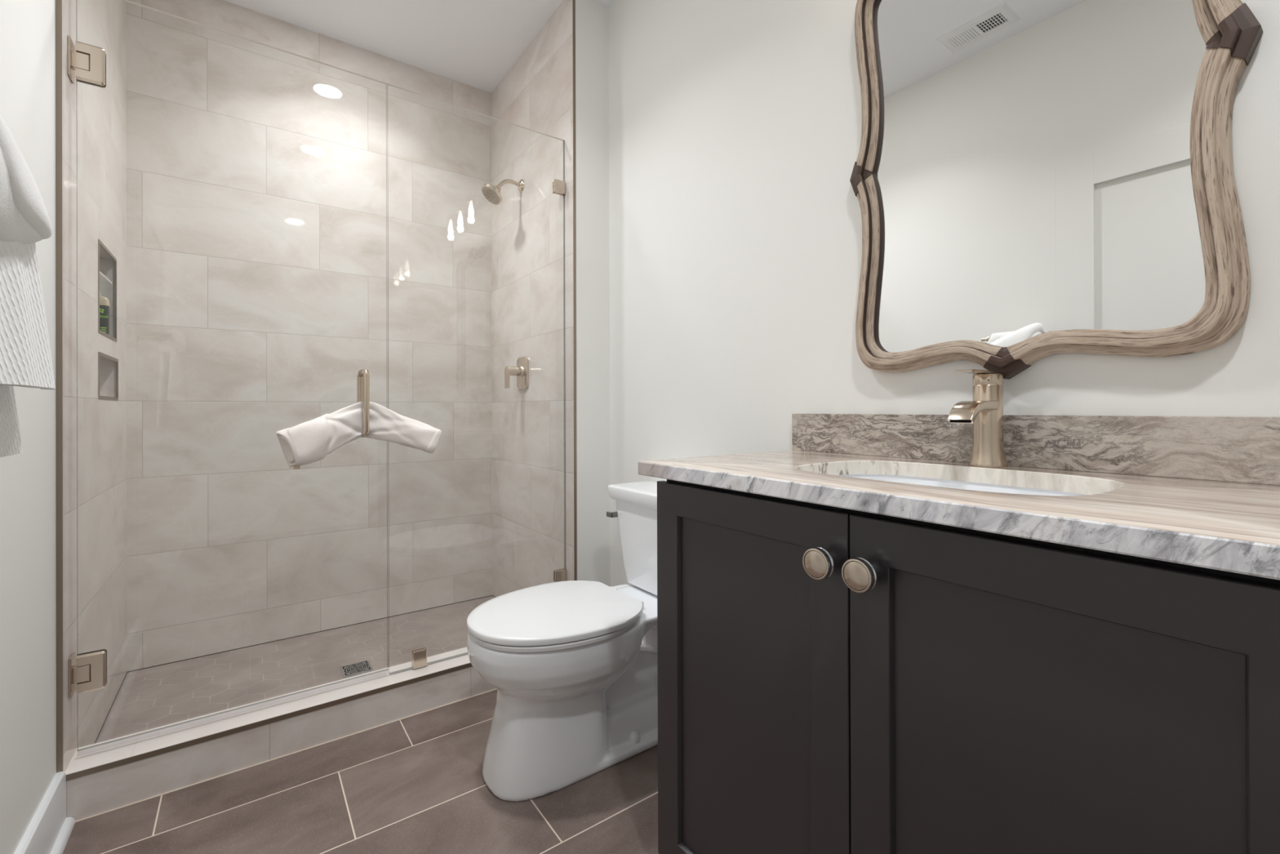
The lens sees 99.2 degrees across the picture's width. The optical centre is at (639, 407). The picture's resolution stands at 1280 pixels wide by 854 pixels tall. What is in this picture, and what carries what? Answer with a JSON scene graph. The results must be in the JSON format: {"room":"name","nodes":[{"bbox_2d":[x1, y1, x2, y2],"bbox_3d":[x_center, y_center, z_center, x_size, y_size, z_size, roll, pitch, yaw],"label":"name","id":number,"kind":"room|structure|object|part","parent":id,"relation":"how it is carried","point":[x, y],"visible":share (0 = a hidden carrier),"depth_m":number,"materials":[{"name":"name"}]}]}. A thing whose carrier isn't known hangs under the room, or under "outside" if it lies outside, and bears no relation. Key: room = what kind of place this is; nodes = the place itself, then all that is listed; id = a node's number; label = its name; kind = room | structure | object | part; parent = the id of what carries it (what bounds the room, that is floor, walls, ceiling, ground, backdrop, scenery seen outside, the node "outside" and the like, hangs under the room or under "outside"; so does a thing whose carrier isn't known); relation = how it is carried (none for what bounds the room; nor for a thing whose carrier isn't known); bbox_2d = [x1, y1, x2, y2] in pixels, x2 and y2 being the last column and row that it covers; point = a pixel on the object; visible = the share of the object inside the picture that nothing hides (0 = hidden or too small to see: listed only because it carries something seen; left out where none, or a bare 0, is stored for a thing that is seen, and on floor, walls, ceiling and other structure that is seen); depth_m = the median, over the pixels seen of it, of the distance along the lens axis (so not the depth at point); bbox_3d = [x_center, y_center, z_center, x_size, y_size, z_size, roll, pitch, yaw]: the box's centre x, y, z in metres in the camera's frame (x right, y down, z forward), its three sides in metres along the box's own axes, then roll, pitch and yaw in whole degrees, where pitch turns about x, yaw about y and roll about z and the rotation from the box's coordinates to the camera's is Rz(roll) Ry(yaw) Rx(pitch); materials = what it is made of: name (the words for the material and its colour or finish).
{"room":"bathroom","nodes":[
{"label":"bathroom","id":0,"kind":"room"},
{"bbox_2d":[0,0,127,853],"bbox_3d":[-0.744,-0.340,0.270,0.131,2.795,4.507,0,0,-36],"label":"wall","id":1,"kind":"structure","parent":0,"point":[102,583],"depth_m":1.43,"materials":[{"name":"paint"}]},
{"bbox_2d":[13,771,75,853],"bbox_3d":[-1.137,0.990,0.939,0.034,0.140,1.106,0,0,-36],"label":"baseboard","id":2,"kind":"structure","parent":1,"relation":"attached to","point":[49,830],"depth_m":1.29,"materials":[{"name":"white paint"}]},
{"bbox_2d":[55,0,62,772],"bbox_3d":[-1.476,-0.404,1.384,0.012,2.657,0.004,0,0,-36],"label":"trim","id":3,"kind":"structure","parent":1,"relation":"attached to","point":[59,228],"depth_m":1.38,"materials":[{"name":"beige metal"}]},
{"bbox_2d":[99,293,110,334],"bbox_3d":[-1.861,-0.316,1.864,0.069,0.156,0.035,0,0,-36],"label":"shampoo bottle","id":4,"kind":"object","parent":1,"relation":"in","point":[104,307],"visible":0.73,"depth_m":1.86,"materials":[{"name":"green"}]},
{"bbox_2d":[99,271,114,286],"bbox_3d":[-1.838,-0.439,1.816,0.084,0.006,0.285,0,0,-36],"label":"glass shelf","id":5,"kind":"object","parent":1,"relation":"attached to","point":[104,281],"visible":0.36,"depth_m":1.88,"materials":[{"name":"grey glass"}]},
{"bbox_2d":[97,239,116,342],"bbox_3d":[-1.804,-0.386,1.846,0.004,0.298,0.299,0,0,-36],"label":"trim","id":6,"kind":"structure","parent":1,"relation":"attached to","point":[100,242],"depth_m":1.86,"materials":[{"name":"grey tile"}]},
{"bbox_2d":[97,351,118,399],"bbox_3d":[-1.810,-0.102,1.856,0.004,0.150,0.325,0,0,-36],"label":"trim","id":7,"kind":"structure","parent":1,"relation":"attached to","point":[101,354],"depth_m":1.85,"materials":[{"name":"silver metal"}]},
{"bbox_2d":[67,0,387,755],"bbox_3d":[-1.200,-0.103,1.677,0.779,2.063,0.139,0,0,-36],"label":"shower door","id":8,"kind":"structure","parent":1,"relation":"attached to","point":[88,670],"depth_m":1.47,"materials":[{"name":"clear glass"}]},
{"bbox_3d":[-1.482,-0.928,1.469,0.056,0.101,0.008,0,0,-36],"label":"hinge plate","id":9,"kind":"part","parent":8,"relation":"part of","materials":[{"name":"beige metal"}]},
{"bbox_3d":[-1.476,0.711,1.466,0.056,0.101,0.008,0,0,-36],"label":"hinge plate","id":10,"kind":"part","parent":8,"relation":"part of","materials":[{"name":"beige metal"}]},
{"bbox_3d":[-1.493,-0.927,1.485,0.056,0.101,0.008,0,0,-36],"label":"hinge plate","id":11,"kind":"part","parent":8,"relation":"part of","materials":[{"name":"beige metal"}]},
{"bbox_3d":[-1.487,0.712,1.482,0.056,0.101,0.008,0,0,-36],"label":"hinge plate","id":12,"kind":"part","parent":8,"relation":"part of","materials":[{"name":"beige metal"}]},
{"bbox_2d":[275,401,441,469],"bbox_3d":[-0.913,0.084,1.809,0.490,0.212,0.103,0,0,-36],"label":"hand towel","id":13,"kind":"object","parent":8,"relation":"hanging from","point":[308,442],"visible":0.92,"depth_m":1.78,"materials":[{"name":"white fabric"}]},
{"bbox_3d":[-0.946,-0.015,1.861,0.026,0.234,0.139,0,0,-36],"label":"pull handle","id":14,"kind":"part","parent":8,"relation":"part of","materials":[{"name":"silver metal"}]},
{"bbox_2d":[95,595,494,742],"bbox_3d":[-1.169,1.098,2.242,1.527,0.130,0.842,0,0,-36],"label":"floor","id":15,"kind":"structure","parent":0,"point":[153,697],"depth_m":2.17,"materials":[{"name":"beige tile"}]},
{"bbox_2d":[340,659,373,677],"bbox_3d":[-1.120,1.030,2.153,0.102,0.004,0.102,0,0,-36],"label":"floor drain","id":16,"kind":"object","parent":15,"relation":"on","point":[361,667],"visible":1,"depth_m":2.15,"materials":[{"name":"silver metal"}]},
{"bbox_2d":[125,0,493,671],"bbox_3d":[-1.439,-0.333,2.604,1.717,2.795,0.090,0,0,-36],"label":"wall","id":17,"kind":"structure","parent":0,"point":[256,306],"depth_m":2.45,"materials":[{"name":"tile"}]},
{"bbox_2d":[94,595,495,743],"bbox_3d":[-1.182,1.031,2.251,1.477,0.003,0.773,0,0,-36],"label":"trim","id":18,"kind":"structure","parent":17,"relation":"attached to","point":[490,595],"depth_m":2.37,"materials":[{"name":"brown"}]},
{"bbox_2d":[62,688,659,853],"bbox_3d":[0.536,1.103,0.016,1.864,0.100,4.604,0,0,-36],"label":"floor","id":19,"kind":"structure","parent":0,"point":[416,784],"depth_m":1.44,"materials":[{"name":"tile"}]},
{"bbox_2d":[65,646,496,821],"bbox_3d":[-0.911,0.998,1.877,1.477,0.128,0.152,0,0,-36],"label":"shower curb","id":20,"kind":"object","parent":19,"relation":"on","point":[105,777],"visible":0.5,"depth_m":1.63,"materials":[{"name":"stone"}]},
{"bbox_3d":[-0.868,0.941,1.817,1.477,0.014,0.004,0,0,-36],"label":"edge trim","id":21,"kind":"part","parent":20,"relation":"part of","materials":[{"name":"silver metal"}]},
{"bbox_2d":[75,688,497,822],"bbox_3d":[-0.859,1.060,1.822,1.457,0.002,0.004,0,0,-36],"label":"trim","id":22,"kind":"structure","parent":20,"relation":"attached to","point":[496,688],"depth_m":1.63,"materials":[{"name":"beige tile"}]},
{"bbox_2d":[386,84,566,674],"bbox_3d":[-0.601,-0.101,2.112,0.694,2.068,0.029,0,0,-36],"label":"fixed glass panel","id":23,"kind":"object","parent":20,"relation":"on","point":[419,655],"visible":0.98,"depth_m":2.19,"materials":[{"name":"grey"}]},
{"bbox_2d":[466,480,657,801],"bbox_3d":[-0.152,0.670,1.716,0.768,0.778,0.444,0,0,-36],"label":"toilet","id":24,"kind":"object","parent":19,"relation":"on","point":[574,679],"visible":0.85,"depth_m":1.54,"materials":[{"name":"white ceramic"}]},
{"bbox_3d":[-0.262,0.629,1.637,0.492,0.014,0.440,0,0,-36],"label":"seat","id":25,"kind":"part","parent":24,"relation":"part of","materials":[{"name":"white plastic"}]},
{"bbox_3d":[-0.264,0.605,1.635,0.493,0.030,0.444,0,0,-36],"label":"lid","id":26,"kind":"part","parent":24,"relation":"part of","materials":[{"name":"white plastic"}]},
{"bbox_3d":[-0.151,0.847,1.716,0.767,0.423,0.425,0,0,-36],"label":"bowl","id":27,"kind":"part","parent":24,"relation":"part of","materials":[{"name":"white ceramic"}]},
{"bbox_3d":[-0.099,0.387,1.979,0.033,0.020,0.038,0,0,-36],"label":"flush lever","id":28,"kind":"part","parent":24,"relation":"part of","materials":[{"name":"grey metal"}]},
{"bbox_3d":[0.074,0.305,1.881,0.200,0.050,0.444,0,0,-36],"label":"tank lid","id":29,"kind":"part","parent":24,"relation":"part of","materials":[{"name":"white ceramic"}]},
{"bbox_3d":[0.082,0.477,1.886,0.182,0.313,0.402,0,0,-36],"label":"tank","id":30,"kind":"part","parent":24,"relation":"part of","materials":[{"name":"white ceramic"}]},
{"bbox_2d":[657,479,1279,853],"bbox_3d":[0.519,0.602,0.966,0.572,0.906,0.949,0,0,-36],"label":"vanity cabinet","id":31,"kind":"object","parent":19,"relation":"on","point":[832,680],"visible":0.98,"depth_m":0.72,"materials":[{"name":"grey paint"}]},
{"bbox_3d":[0.184,0.572,1.018,0.018,0.820,0.472,0,0,-36],"label":"door","id":32,"kind":"part","parent":31,"relation":"part of","materials":[{"name":"grey paint"}]},
{"bbox_3d":[0.266,0.238,0.828,0.001,0.046,0.046,0,0,-36],"label":"knob","id":33,"kind":"part","parent":31,"relation":"part of","materials":[{"name":"beige metal"}]},
{"bbox_3d":[0.280,0.238,0.838,0.034,0.049,0.049,0,0,-36],"label":"knob","id":34,"kind":"part","parent":31,"relation":"part of","materials":[{"name":"silver metal"}]},
{"bbox_3d":[0.306,0.238,0.772,0.001,0.046,0.046,0,0,-36],"label":"knob","id":35,"kind":"part","parent":31,"relation":"part of","materials":[{"name":"beige metal"}]},
{"bbox_3d":[0.320,0.238,0.783,0.034,0.049,0.049,0,0,-36],"label":"knob","id":36,"kind":"part","parent":31,"relation":"part of","materials":[{"name":"silver metal"}]},
{"bbox_2d":[638,449,1279,579],"bbox_3d":[0.524,0.133,0.973,0.557,0.030,1.033,0,0,-36],"label":"countertop","id":37,"kind":"structure","parent":31,"relation":"on","point":[1232,526],"depth_m":0.72,"materials":[{"name":"stone"}]},
{"bbox_2d":[837,474,1087,495],"bbox_3d":[0.534,0.224,0.975,0.365,0.150,0.530,0,0,-36],"label":"sink basin","id":38,"kind":"object","parent":37,"relation":"in","point":[904,479],"visible":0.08,"depth_m":1.10,"materials":[{"name":"white ceramic"}]},
{"bbox_2d":[947,368,1008,467],"bbox_3d":[0.665,0.022,1.073,0.158,0.191,0.068,0,0,-36],"label":"faucet","id":39,"kind":"object","parent":37,"relation":"on","point":[984,411],"visible":1,"depth_m":1.07,"materials":[{"name":"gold metal"}]},
{"bbox_2d":[949,421,971,422],"bbox_3d":[0.606,0.027,1.030,0.006,0.003,0.038,0,0,-36],"label":"outlet","id":40,"kind":"object","parent":39,"relation":"attached to","point":[949,421],"depth_m":1.03,"materials":[{"name":"black"}]},
{"bbox_3d":[0.650,0.008,1.062,0.119,0.043,0.047,0,0,-36],"label":"spout","id":41,"kind":"part","parent":39,"relation":"part of","materials":[{"name":"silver metal"}]},
{"bbox_3d":[0.669,-0.070,1.076,0.132,0.006,0.039,0,0,-36],"label":"lever handle","id":42,"kind":"part","parent":39,"relation":"part of","materials":[{"name":"silver metal"}]},
{"bbox_3d":[0.702,-0.056,1.100,0.053,0.022,0.053,0,0,-36],"label":"handle","id":43,"kind":"part","parent":39,"relation":"part of","materials":[{"name":"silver metal"}]},
{"bbox_3d":[0.540,0.156,0.983,0.518,0.013,0.925,0,0,-36],"label":"rail","id":44,"kind":"part","parent":31,"relation":"part of","materials":[{"name":"black wood"}]},
{"bbox_3d":[0.463,0.570,0.632,0.018,0.820,0.474,0,0,-36],"label":"door","id":45,"kind":"part","parent":31,"relation":"part of","materials":[{"name":"grey paint"}]},
{"bbox_2d":[223,0,613,93],"bbox_3d":[-0.060,-1.778,0.832,1.864,0.080,4.607,0,0,-36],"label":"ceiling","id":46,"kind":"structure","parent":0,"point":[475,43],"depth_m":2.48,"materials":[{"name":"white paint"}]},
{"bbox_2d":[491,0,573,596],"bbox_3d":[-0.504,-0.336,2.656,0.100,2.795,0.920,0,0,-36],"label":"wall","id":47,"kind":"structure","parent":0,"point":[535,94],"depth_m":2.56,"materials":[{"name":"tile"}]},
{"bbox_2d":[481,179,524,204],"bbox_3d":[-0.661,-1.046,2.617,0.198,0.146,0.108,0,0,-36],"label":"shower","id":48,"kind":"object","parent":47,"relation":"attached to","point":[491,193],"visible":1,"depth_m":2.59,"materials":[{"name":"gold metal"}]},
{"bbox_3d":[-0.634,-1.075,2.637,0.128,0.061,0.019,0,0,-36],"label":"shower arm","id":49,"kind":"part","parent":48,"relation":"part of","materials":[{"name":"beige metal"}]},
{"bbox_2d":[504,356,528,389],"bbox_3d":[-0.605,-0.168,2.636,0.088,0.158,0.124,0,0,-36],"label":"shower valve","id":50,"kind":"object","parent":47,"relation":"attached to","point":[521,371],"visible":1,"depth_m":2.62,"materials":[{"name":"beige metal"}]},
{"bbox_3d":[-0.637,-0.146,2.613,0.010,0.106,0.043,0,0,-36],"label":"lever","id":51,"kind":"part","parent":50,"relation":"part of","materials":[{"name":"beige metal"}]},
{"bbox_3d":[-0.606,-0.176,2.635,0.070,0.060,0.060,0,0,-36],"label":"stem","id":52,"kind":"part","parent":50,"relation":"part of","materials":[{"name":"beige metal"}]},
{"bbox_3d":[-0.574,-0.168,2.659,0.010,0.158,0.124,0,0,-36],"label":"plate","id":53,"kind":"part","parent":50,"relation":"part of","materials":[{"name":"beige metal"}]},
{"bbox_2d":[575,0,610,586],"bbox_3d":[-0.193,-0.338,2.385,0.265,2.795,0.120,0,0,-36],"label":"wall","id":54,"kind":"structure","parent":0,"point":[592,16],"depth_m":2.31,"materials":[{"name":"white paint"}]},
{"bbox_2d":[572,0,577,580],"bbox_3d":[-0.270,-0.338,2.256,0.012,2.795,0.004,0,0,-36],"label":"trim","id":55,"kind":"structure","parent":54,"relation":"attached to","point":[573,1],"depth_m":2.25,"materials":[{"name":"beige metal"}]},
{"bbox_2d":[608,0,1279,639],"bbox_3d":[0.959,-0.344,0.932,0.100,2.795,3.584,0,0,-36],"label":"wall","id":56,"kind":"structure","parent":0,"point":[735,126],"depth_m":1.65,"materials":[{"name":"white paint"}]},
{"bbox_2d":[791,413,1279,485],"bbox_3d":[0.741,0.067,1.131,0.020,0.102,1.033,0,0,-36],"label":"backsplash","id":57,"kind":"structure","parent":56,"relation":"attached to","point":[1236,449],"depth_m":1.00,"materials":[{"name":"stone"}]},
{"bbox_2d":[849,0,1262,379],"bbox_3d":[0.740,-0.578,1.109,0.046,1.040,0.694,0,0,-36],"label":"wall mirror","id":58,"kind":"object","parent":56,"relation":"attached to","point":[1032,181],"visible":0.99,"depth_m":1.06,"materials":[{"name":"brown wood"}]},
{"bbox_3d":[0.638,-0.837,1.249,0.042,0.518,0.345,0,0,-36],"label":"wood frame","id":59,"kind":"part","parent":58,"relation":"part of","materials":[{"name":"brown wood"}]},
{"bbox_3d":[0.640,-0.319,1.248,0.042,0.518,0.345,0,0,-36],"label":"wood frame","id":60,"kind":"part","parent":58,"relation":"part of","materials":[{"name":"brown wood"}]},
{"bbox_3d":[0.842,-0.320,0.968,0.042,0.518,0.345,0,0,-36],"label":"wood frame","id":61,"kind":"part","parent":58,"relation":"part of","materials":[{"name":"brown wood"}]},
{"bbox_3d":[0.840,-0.838,0.969,0.042,0.518,0.345,0,0,-36],"label":"wood frame","id":62,"kind":"part","parent":58,"relation":"part of","materials":[{"name":"brown wood"}]},
{"bbox_3d":[-0.851,-0.313,0.622,0.130,0.044,0.257,0,0,-36],"label":"towel bar","id":63,"kind":"object","parent":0,"visible":0},
{"bbox_2d":[0,240,55,457],"bbox_3d":[-0.826,-0.135,0.693,0.062,0.407,0.410,0,0,-36],"label":"bath towel","id":64,"kind":"object","parent":63,"relation":"hanging from","point":[25,355],"visible":0.69,"depth_m":0.73,"materials":[{"name":"white fabric"}]},
{"bbox_2d":[0,114,52,244],"bbox_3d":[-0.799,-0.281,0.660,0.090,0.163,0.255,0,0,-36],"label":"folded towel","id":65,"kind":"object","parent":64,"relation":"on","point":[24,219],"visible":0.98,"depth_m":0.66,"materials":[{"name":"white fabric"}]}
]}

